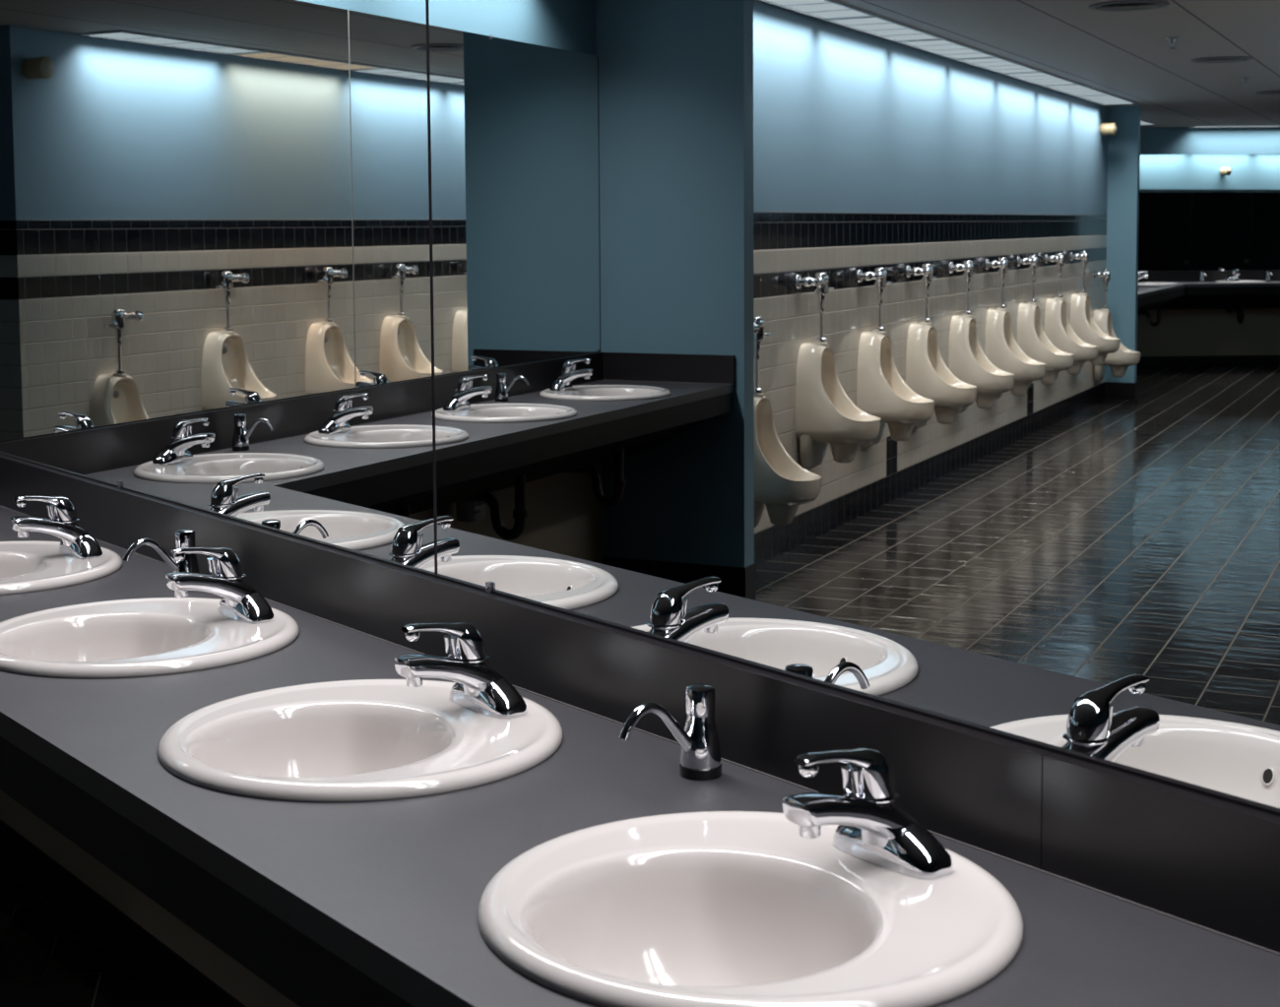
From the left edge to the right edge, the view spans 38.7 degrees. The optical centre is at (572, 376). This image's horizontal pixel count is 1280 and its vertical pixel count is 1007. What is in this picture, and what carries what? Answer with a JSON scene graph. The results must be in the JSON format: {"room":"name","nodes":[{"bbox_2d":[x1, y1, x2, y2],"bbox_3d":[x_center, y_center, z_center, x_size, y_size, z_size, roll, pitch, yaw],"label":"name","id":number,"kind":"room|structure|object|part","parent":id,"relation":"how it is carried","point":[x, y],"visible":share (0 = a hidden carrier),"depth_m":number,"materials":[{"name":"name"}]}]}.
{"room":"public restroom","nodes":[
{"label":"public restroom","id":0,"kind":"room"},
{"bbox_2d":[0,865,171,1006],"bbox_3d":[-8.835,1.687,-0.111,27.000,0.100,9.400,-1,5,-9],"label":"floor","id":1,"kind":"structure","parent":0,"point":[45,961],"depth_m":3.83,"materials":[{"name":"tile"}]},
{"bbox_2d":[48,467,1278,816],"bbox_3d":[1.047,0.171,1.134,0.143,2.535,8.487,-4,6,-36],"label":"wall","id":2,"kind":"structure","parent":0,"point":[48,468],"depth_m":2.07,"materials":[{"name":"blue paint"}]},
{"bbox_2d":[0,819,246,1006],"bbox_3d":[0.899,1.372,1.309,0.013,0.115,8.000,-4,6,-36],"label":"baseboard","id":3,"kind":"structure","parent":2,"relation":"attached to","point":[179,984],"depth_m":3.87,"materials":[{"name":"black rubber"}]},
{"bbox_2d":[0,789,299,1006],"bbox_3d":[0.189,0.901,2.244,0.010,0.685,5.600,-4,6,-36],"label":"trim","id":4,"kind":"structure","parent":2,"relation":"attached to","point":[245,987],"depth_m":3.71,"materials":[{"name":"beige paint"}]},
{"bbox_2d":[0,0,436,575],"bbox_3d":[-0.840,-0.377,3.542,0.006,1.224,2.134,-4,6,-36],"label":"wall mirror","id":5,"kind":"object","parent":2,"relation":"attached to","point":[216,254],"visible":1,"depth_m":3.25,"materials":[{"name":"clear glass"}]},
{"bbox_2d":[116,480,121,488],"bbox_3d":[-0.926,0.222,3.707,0.006,0.015,0.012,-4,6,-36],"label":"mirror clip","id":6,"kind":"object","parent":5,"relation":"attached to","point":[118,483],"visible":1,"depth_m":3.70,"materials":[{"name":"grey metal"}]},
{"bbox_2d":[426,0,437,575],"bbox_3d":[-0.207,-0.312,2.681,0.006,1.224,0.008,-4,6,-36],"label":"strip","id":7,"kind":"object","parent":2,"relation":"attached to","point":[426,0],"visible":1,"depth_m":2.69,"materials":[{"name":"black"}]},
{"bbox_2d":[0,454,1054,870],"bbox_3d":[-0.503,0.331,3.124,0.018,0.117,3.298,-4,6,-36],"label":"backsplash","id":8,"kind":"structure","parent":2,"relation":"attached to","point":[980,790],"depth_m":2.34,"materials":[{"name":"black laminate"}]},
{"bbox_2d":[0,454,1279,1006],"bbox_3d":[-1.190,0.509,2.725,7.760,0.393,2.726,2,5,31],"label":"countertop","id":9,"kind":"structure","parent":2,"relation":"attached to","point":[1128,890],"depth_m":1.97,"materials":[{"name":"black laminate"}]},
{"bbox_2d":[9,495,102,559],"bbox_3d":[-0.999,0.286,3.500,0.159,0.124,0.134,-4,6,-36],"label":"faucet","id":10,"kind":"object","parent":9,"relation":"on","point":[77,543],"visible":1,"depth_m":3.49,"materials":[{"name":"silver metal"}]},
{"bbox_3d":[-1.018,0.246,3.483,0.100,0.041,0.034,-4,6,-36],"label":"lever","id":11,"kind":"part","parent":10,"relation":"part of","materials":[{"name":"silver metal"}]},
{"bbox_3d":[-0.998,0.304,3.502,0.159,0.079,0.053,-4,6,-36],"label":"spout","id":12,"kind":"part","parent":10,"relation":"part of","materials":[{"name":"silver metal"}]},
{"bbox_2d":[0,540,122,595],"bbox_3d":[-1.109,0.434,3.443,0.502,0.165,0.502,1,5,21],"label":"basin","id":13,"kind":"object","parent":9,"relation":"in","point":[26,566],"visible":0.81,"depth_m":3.44,"materials":[{"name":"grey ceramic"}]},
{"bbox_2d":[0,597,299,678],"bbox_3d":[-0.683,0.478,2.861,0.502,0.165,0.502,1,5,21],"label":"basin","id":14,"kind":"object","parent":9,"relation":"in","point":[150,636],"visible":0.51,"depth_m":2.92,"materials":[{"name":"grey ceramic"}]},
{"bbox_2d":[123,528,199,573],"bbox_3d":[-0.730,0.330,3.229,0.143,0.106,0.050,-4,6,-36],"label":"soap dispenser","id":15,"kind":"object","parent":9,"relation":"on","point":[185,538],"visible":0.77,"depth_m":3.24,"materials":[{"name":"silver metal"}]},
{"bbox_3d":[-0.743,0.321,3.220,0.112,0.072,0.016,-4,6,-36],"label":"spout","id":16,"kind":"part","parent":15,"relation":"part of","materials":[{"name":"silver metal"}]},
{"bbox_2d":[165,547,274,624],"bbox_3d":[-0.572,0.330,2.918,0.159,0.124,0.134,-4,6,-36],"label":"faucet","id":17,"kind":"object","parent":9,"relation":"on","point":[239,602],"visible":1,"depth_m":2.90,"materials":[{"name":"silver metal"}]},
{"bbox_3d":[-0.591,0.290,2.901,0.100,0.041,0.034,-4,6,-36],"label":"lever","id":18,"kind":"part","parent":17,"relation":"part of","materials":[{"name":"silver metal"}]},
{"bbox_3d":[-0.572,0.347,2.919,0.159,0.079,0.053,-4,6,-36],"label":"spout","id":19,"kind":"part","parent":17,"relation":"part of","materials":[{"name":"silver metal"}]},
{"bbox_2d":[157,679,563,802],"bbox_3d":[-0.263,0.521,2.287,0.502,0.165,0.502,2,5,26],"label":"basin","id":20,"kind":"object","parent":9,"relation":"in","point":[357,740],"visible":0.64,"depth_m":2.34,"materials":[{"name":"grey ceramic"}]},
{"bbox_2d":[394,622,527,718],"bbox_3d":[-0.152,0.373,2.345,0.159,0.124,0.134,-4,6,-36],"label":"faucet","id":21,"kind":"object","parent":9,"relation":"on","point":[479,687],"visible":1,"depth_m":2.33,"materials":[{"name":"silver metal"}]},
{"bbox_3d":[-0.172,0.333,2.328,0.100,0.041,0.034,-4,6,-36],"label":"lever","id":22,"kind":"part","parent":21,"relation":"part of","materials":[{"name":"silver metal"}]},
{"bbox_3d":[-0.152,0.390,2.346,0.159,0.079,0.053,-4,6,-36],"label":"spout","id":23,"kind":"part","parent":21,"relation":"part of","materials":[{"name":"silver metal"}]},
{"bbox_2d":[619,683,721,780],"bbox_3d":[0.112,0.415,2.091,0.143,0.106,0.050,-4,6,-36],"label":"soap dispenser","id":24,"kind":"object","parent":9,"relation":"on","point":[700,750],"visible":1,"depth_m":2.10,"materials":[{"name":"silver metal"}]},
{"bbox_3d":[0.099,0.407,2.082,0.112,0.072,0.016,-4,6,-36],"label":"spout","id":25,"kind":"part","parent":24,"relation":"part of","materials":[{"name":"silver metal"}]},
{"bbox_2d":[477,811,1023,1006],"bbox_3d":[0.164,0.564,1.705,0.502,0.165,0.502,1,5,21],"label":"basin","id":26,"kind":"object","parent":9,"relation":"in","point":[703,909],"visible":0.91,"depth_m":1.76,"materials":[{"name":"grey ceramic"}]},
{"bbox_2d":[782,747,953,879],"bbox_3d":[0.274,0.417,1.762,0.159,0.124,0.134,-4,6,-36],"label":"faucet","id":27,"kind":"object","parent":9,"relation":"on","point":[871,829],"visible":1,"depth_m":1.75,"materials":[{"name":"silver metal"}]},
{"bbox_3d":[0.255,0.377,1.745,0.100,0.041,0.034,-4,6,-36],"label":"lever","id":28,"kind":"part","parent":27,"relation":"part of","materials":[{"name":"silver metal"}]},
{"bbox_3d":[0.274,0.434,1.764,0.159,0.079,0.053,-4,6,-36],"label":"spout","id":29,"kind":"part","parent":27,"relation":"part of","materials":[{"name":"silver metal"}]},
{"bbox_2d":[0,452,1279,816],"bbox_3d":[0.158,0.337,2.238,0.009,0.003,5.496,-4,6,-36],"label":"channel","id":30,"kind":"object","parent":2,"relation":"attached to","point":[1219,797],"visible":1,"depth_m":2.12,"materials":[{"name":"grey metal"}]},
{"bbox_2d":[428,0,1279,811],"bbox_3d":[0.783,-0.210,1.326,0.006,1.224,3.354,-4,6,-36],"label":"wall mirror","id":31,"kind":"object","parent":2,"relation":"attached to","point":[924,355],"visible":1,"depth_m":1.94,"materials":[{"name":"clear glass"}]},
{"bbox_2d":[485,581,492,593],"bbox_3d":[-0.121,0.304,2.607,0.006,0.015,0.012,-4,6,-36],"label":"mirror clip","id":32,"kind":"object","parent":31,"relation":"attached to","point":[488,586],"visible":1,"depth_m":2.60,"materials":[{"name":"grey metal"}]},
{"bbox_2d":[1041,753,1279,953],"bbox_3d":[1.104,0.496,0.929,0.018,0.117,2.151,-4,6,-36],"label":"backsplash","id":33,"kind":"structure","parent":2,"relation":"attached to","point":[1213,864],"depth_m":1.68,"materials":[{"name":"black laminate"}]}
]}

